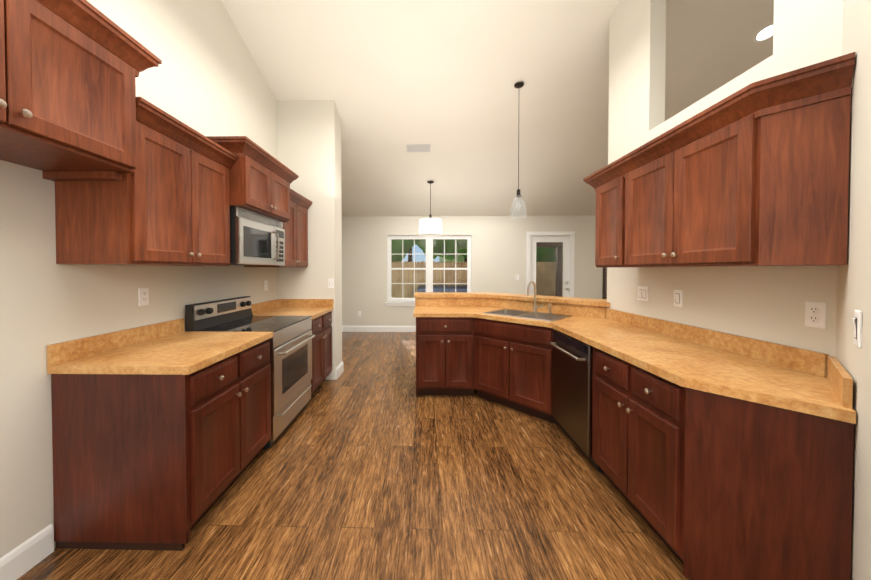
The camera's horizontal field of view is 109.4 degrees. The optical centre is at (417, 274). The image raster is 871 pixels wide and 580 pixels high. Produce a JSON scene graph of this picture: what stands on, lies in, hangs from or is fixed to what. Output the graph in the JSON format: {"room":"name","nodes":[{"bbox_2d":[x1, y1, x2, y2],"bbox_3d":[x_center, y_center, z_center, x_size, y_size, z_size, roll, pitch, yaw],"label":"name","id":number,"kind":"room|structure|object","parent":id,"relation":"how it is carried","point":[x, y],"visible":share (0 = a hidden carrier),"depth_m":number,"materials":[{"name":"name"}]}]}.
{"room":"kitchen","nodes":[
{"label":"kitchen","id":0,"kind":"room"},
{"bbox_2d":[0,0,277,557],"bbox_3d":[-1.833,-1.272,2.671,0.120,5.221,8.650,0,1,1],"label":"wall","id":1,"kind":"structure","parent":0,"point":[205,78],"depth_m":1.76,"materials":[{"name":"paint"}]},
{"bbox_2d":[0,0,147,175],"bbox_3d":[-1.586,-0.743,1.030,0.437,0.505,0.960,0,1,1],"label":"upper cabinet","id":2,"kind":"object","parent":1,"relation":"attached to","point":[70,106],"depth_m":1.22,"materials":[{"name":"brown wood"}]},
{"bbox_2d":[48,120,231,265],"bbox_3d":[-1.593,-0.425,1.914,0.387,0.730,0.790,0,1,1],"label":"upper cabinet","id":3,"kind":"object","parent":1,"relation":"attached to","point":[139,180],"depth_m":1.65,"materials":[{"name":"brown wood"}]},
{"bbox_2d":[138,288,148,305],"bbox_3d":[-1.782,0.144,2.007,0.009,0.116,0.072,0,1,1],"label":"outlet","id":4,"kind":"object","parent":1,"relation":"attached to","point":[143,296],"visible":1,"depth_m":2.00,"materials":[{"name":"white plastic"}]},
{"bbox_2d":[47,299,278,366],"bbox_3d":[-1.761,0.372,2.679,0.019,0.100,2.376,0,1,1],"label":"backsplash","id":5,"kind":"structure","parent":1,"relation":"attached to","point":[72,349],"depth_m":1.80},
{"bbox_2d":[0,326,415,579],"bbox_3d":[1.851,1.272,2.621,7.250,0.135,8.380,0,1,1],"label":"baseboard","id":6,"kind":"structure","parent":1,"relation":"attached to","point":[19,561],"depth_m":1.44,"materials":[{"name":"white wood"}]},
{"bbox_2d":[204,148,291,223],"bbox_3d":[-1.526,-0.725,2.706,0.488,0.395,0.800,0,1,1],"label":"upper cabinet","id":7,"kind":"object","parent":1,"relation":"attached to","point":[257,187],"depth_m":2.48,"materials":[{"name":"brown wood"}]},
{"bbox_2d":[229,206,284,264],"bbox_3d":[-1.520,-0.306,2.712,0.486,0.437,0.760,0,1,1],"label":"over-the-range microwave","id":8,"kind":"object","parent":7,"relation":"attached to","point":[257,239],"visible":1,"depth_m":2.54,"materials":[{"name":"silver metal"}]},
{"bbox_2d":[264,280,267,290],"bbox_3d":[-1.750,0.124,3.566,0.009,0.116,0.072,0,1,1],"label":"outlet","id":9,"kind":"object","parent":1,"relation":"attached to","point":[265,285],"visible":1,"depth_m":3.55,"materials":[{"name":"white plastic"}]},
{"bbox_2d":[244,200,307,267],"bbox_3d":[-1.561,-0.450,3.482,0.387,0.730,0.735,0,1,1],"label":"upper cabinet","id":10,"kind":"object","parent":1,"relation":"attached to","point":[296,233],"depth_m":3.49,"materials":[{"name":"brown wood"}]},
{"bbox_2d":[277,100,341,379],"bbox_3d":[-1.386,-0.452,4.010,0.720,3.538,0.320,0,1,1],"label":"wall","id":11,"kind":"structure","parent":0,"point":[309,143],"depth_m":3.84,"materials":[{"name":"paint"}]},
{"bbox_2d":[279,299,333,306],"bbox_3d":[-1.389,0.354,3.850,0.678,0.100,0.018,0,1,1],"label":"backsplash","id":12,"kind":"structure","parent":11,"relation":"attached to","point":[282,302],"depth_m":3.84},
{"bbox_2d":[328,279,333,287],"bbox_3d":[-1.080,0.110,3.845,0.072,0.116,0.012,0,1,1],"label":"light switch","id":13,"kind":"object","parent":11,"relation":"attached to","point":[330,283],"visible":1,"depth_m":3.85,"materials":[{"name":"white plastic"}]},
{"bbox_2d":[17,332,689,579],"bbox_3d":[1.851,1.389,2.638,7.490,0.100,8.650,0,1,1],"label":"floor","id":14,"kind":"structure","parent":0,"point":[368,465],"depth_m":1.80,"materials":[{"name":"brown wood"}]},
{"bbox_2d":[51,335,272,550],"bbox_3d":[-1.442,0.912,1.917,0.685,0.876,0.821,0,1,1],"label":"base cabinet","id":15,"kind":"object","parent":14,"relation":"on","point":[161,434],"depth_m":1.51,"materials":[{"name":"brown wood"}]},
{"bbox_2d":[47,331,272,374],"bbox_3d":[-1.438,0.454,1.902,0.697,0.039,0.834,0,1,1],"label":"countertop","id":16,"kind":"structure","parent":15,"relation":"on","point":[180,354],"depth_m":1.67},
{"bbox_2d":[185,296,315,449],"bbox_3d":[-1.379,0.780,2.726,0.737,1.115,0.795,0,1,1],"label":"range","id":17,"kind":"object","parent":14,"relation":"on","point":[291,355],"visible":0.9,"depth_m":2.60,"materials":[{"name":"silver metal"}]},
{"bbox_2d":[310,311,331,394],"bbox_3d":[-1.410,0.887,3.501,0.685,0.876,0.734,0,1,1],"label":"base cabinet","id":18,"kind":"object","parent":14,"relation":"on","point":[321,325],"depth_m":3.43,"materials":[{"name":"brown wood"}]},
{"bbox_2d":[253,307,333,318],"bbox_3d":[-1.406,0.429,3.491,0.697,0.039,0.738,0,1,1],"label":"countertop","id":19,"kind":"structure","parent":18,"relation":"on","point":[275,311],"depth_m":3.44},
{"bbox_2d":[549,329,602,472],"bbox_3d":[1.437,0.907,2.381,0.643,0.872,0.594,0,1,1],"label":"dishwasher","id":20,"kind":"object","parent":14,"relation":"on","point":[572,386],"visible":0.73,"depth_m":2.29,"materials":[{"name":"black metal"}]},
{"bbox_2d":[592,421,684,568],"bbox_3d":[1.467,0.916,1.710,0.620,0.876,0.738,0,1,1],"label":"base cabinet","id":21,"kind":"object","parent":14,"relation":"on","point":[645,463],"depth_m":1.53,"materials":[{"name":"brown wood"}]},
{"bbox_2d":[683,425,853,579],"bbox_3d":[1.467,0.924,1.186,0.600,0.876,0.310,0,1,1],"label":"base cabinet","id":22,"kind":"object","parent":14,"relation":"on","point":[717,455],"depth_m":1.17,"materials":[{"name":"brown wood"}]},
{"bbox_2d":[413,305,855,424],"bbox_3d":[0.871,0.445,2.465,1.857,0.039,2.899,0,1,1],"label":"countertop","id":23,"kind":"structure","parent":22,"relation":"on","point":[641,376],"depth_m":1.89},
{"bbox_2d":[483,281,571,320],"bbox_3d":[1.130,0.326,3.204,0.500,0.512,0.760,-1,1,-44],"label":"sink","id":24,"kind":"object","parent":23,"relation":"in","point":[533,315],"depth_m":3.28,"materials":[{"name":"silver metal"}]},
{"bbox_2d":[342,215,606,325],"bbox_3d":[1.937,-0.228,6.862,7.490,3.000,0.150,0,1,1],"label":"wall","id":25,"kind":"structure","parent":0,"point":[498,254],"depth_m":6.80,"materials":[{"name":"paint"}]},
{"bbox_2d":[385,235,470,305],"bbox_3d":[0.267,-0.091,6.858,1.970,1.575,0.140,0,1,1],"label":"double window","id":26,"kind":"structure","parent":25,"relation":"in","point":[428,283],"depth_m":6.88,"materials":[{"name":"white"}]},
{"bbox_2d":[526,231,574,296],"bbox_3d":[2.922,0.162,6.834,1.040,2.220,0.177,0,1,1],"label":"door","id":27,"kind":"structure","parent":25,"relation":"attached to","point":[567,238],"depth_m":6.79,"materials":[{"name":"glass"},{"name":"white painted wood"}]},
{"bbox_2d":[602,268,606,298],"bbox_3d":[4.535,-0.096,6.715,0.950,1.500,0.038,0,1,1],"label":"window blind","id":28,"kind":"object","parent":25,"relation":"attached to","point":[604,285],"visible":0.19,"depth_m":6.71,"materials":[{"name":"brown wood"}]},
{"bbox_2d":[221,0,773,215],"bbox_3d":[1.851,-2.583,2.575,7.490,2.797,8.650,0,1,1],"label":"ceiling","id":29,"kind":"structure","parent":0,"point":[392,78],"depth_m":3.55,"materials":[{"name":"paint"}]},
{"bbox_2d":[406,144,430,151],"bbox_3d":[0.018,-1.912,4.657,0.360,0.012,0.160,0,-16,1],"label":"ceiling vent","id":30,"kind":"object","parent":29,"relation":"in","point":[419,148],"visible":1,"depth_m":4.66,"materials":[{"name":"grey metal"}]},
{"bbox_2d":[418,181,441,235],"bbox_3d":[0.235,-1.192,5.526,0.430,0.951,0.430,0,1,1],"label":"drum pendant light","id":31,"kind":"object","parent":29,"relation":"hanging from","point":[430,226],"visible":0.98,"depth_m":5.37,"materials":[{"name":"white fabric"}]},
{"bbox_2d":[510,82,526,218],"bbox_3d":[1.186,-1.443,3.602,0.188,1.552,0.188,0,1,1],"label":"pendant light","id":32,"kind":"object","parent":29,"relation":"hanging from","point":[517,85],"visible":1,"depth_m":3.60,"materials":[{"name":"clear glass"}]},
{"bbox_2d":[753,23,773,41],"bbox_3d":[3.425,-2.368,3.010,0.190,0.007,0.190,0,-16,1],"label":"recessed light","id":33,"kind":"object","parent":29,"relation":"in","point":[764,33],"visible":0.81,"depth_m":3.03,"materials":[{"name":"white plastic"}]},
{"bbox_2d":[607,0,842,356],"bbox_3d":[1.856,-0.803,2.109,0.120,4.299,1.638,0,1,1],"label":"wall","id":34,"kind":"structure","parent":0,"point":[765,303],"depth_m":1.85,"materials":[{"name":"paint"}]},
{"bbox_2d":[591,172,618,267],"bbox_3d":[1.622,-0.387,2.340,0.350,0.660,0.370,0,1,1],"label":"upper cabinet","id":35,"kind":"object","parent":34,"relation":"attached to","point":[607,191],"depth_m":2.36,"materials":[{"name":"brown wood"}]},
{"bbox_2d":[638,286,648,301],"bbox_3d":[1.796,0.152,2.454,0.012,0.116,0.118,0,1,1],"label":"light switch","id":36,"kind":"object","parent":34,"relation":"attached to","point":[643,293],"visible":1,"depth_m":2.44,"materials":[{"name":"white plastic"}]},
{"bbox_2d":[674,290,682,306],"bbox_3d":[1.789,0.162,2.115,0.012,0.116,0.072,0,1,1],"label":"light switch","id":37,"kind":"object","parent":34,"relation":"attached to","point":[678,298],"visible":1,"depth_m":2.11,"materials":[{"name":"white plastic"}]},
{"bbox_2d":[605,309,832,376],"bbox_3d":[1.784,0.381,2.123,0.019,0.100,1.590,0,1,1],"label":"backsplash","id":38,"kind":"structure","parent":34,"relation":"attached to","point":[809,361],"depth_m":1.69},
{"bbox_2d":[619,100,850,267],"bbox_3d":[1.610,-0.377,1.726,0.350,0.660,0.860,0,1,1],"label":"upper cabinet","id":39,"kind":"object","parent":34,"relation":"attached to","point":[755,173],"depth_m":1.33,"materials":[{"name":"brown wood"}]},
{"bbox_2d":[805,301,826,328],"bbox_3d":[1.775,0.179,1.375,0.009,0.116,0.072,0,1,1],"label":"outlet","id":40,"kind":"object","parent":34,"relation":"attached to","point":[815,314],"visible":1,"depth_m":1.37,"materials":[{"name":"white plastic"}]},
{"bbox_2d":[836,0,870,579],"bbox_3d":[1.598,-0.901,1.046,0.772,4.530,0.120,-1,1,-42],"label":"wall","id":41,"kind":"structure","parent":0,"point":[853,287],"depth_m":1.01,"materials":[{"name":"paint"}]},
{"bbox_2d":[852,310,861,347],"bbox_3d":[1.433,0.175,1.004,0.072,0.116,0.012,-1,1,-42],"label":"light switch","id":42,"kind":"object","parent":41,"relation":"attached to","point":[857,321],"visible":0.96,"depth_m":0.99,"materials":[{"name":"white plastic"}]},
{"label":"outside","id":43,"kind":"structure","parent":0,"visible":0},
{"bbox_3d":[2.948,1.220,25.931,55.000,0.200,37.970,0,1,1],"label":"lawn","id":44,"kind":"structure","parent":43,"visible":0},
{"bbox_2d":[418,285,466,291],"bbox_3d":[0.922,0.875,9.846,1.800,1.000,1.700,0,1,1],"label":"hot tub","id":45,"kind":"object","parent":44,"relation":"on","point":[452,288],"depth_m":9.03,"materials":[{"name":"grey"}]},
{"bbox_2d":[439,254,463,262],"bbox_3d":[7.417,-1.654,24.279,12.200,5.600,7.800,0,1,1],"label":"house","id":46,"kind":"structure","parent":44,"relation":"on","point":[461,259],"depth_m":20.89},
{"bbox_2d":[392,261,562,297],"bbox_3d":[3.190,0.445,10.150,34.122,1.850,5.754,0,1,1],"label":"fence","id":47,"kind":"object","parent":44,"relation":"on","point":[463,274],"depth_m":11.13,"materials":[{"name":"brown wood"}]},
{"bbox_2d":[392,239,562,296],"bbox_3d":[0.891,-2.246,15.470,26.428,7.063,7.388,0,1,1],"label":"trees","id":48,"kind":"object","parent":44,"relation":"on","point":[551,255],"depth_m":14.12,"materials":[{"name":"green plant"}]},
{"bbox_2d":[536,242,562,296],"bbox_3d":[3.363,-0.101,8.616,2.770,2.990,3.390,0,1,1],"label":"porch","id":49,"kind":"object","parent":44,"relation":"on","point":[559,261],"depth_m":9.93,"materials":[{"name":"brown wood"}]}
]}

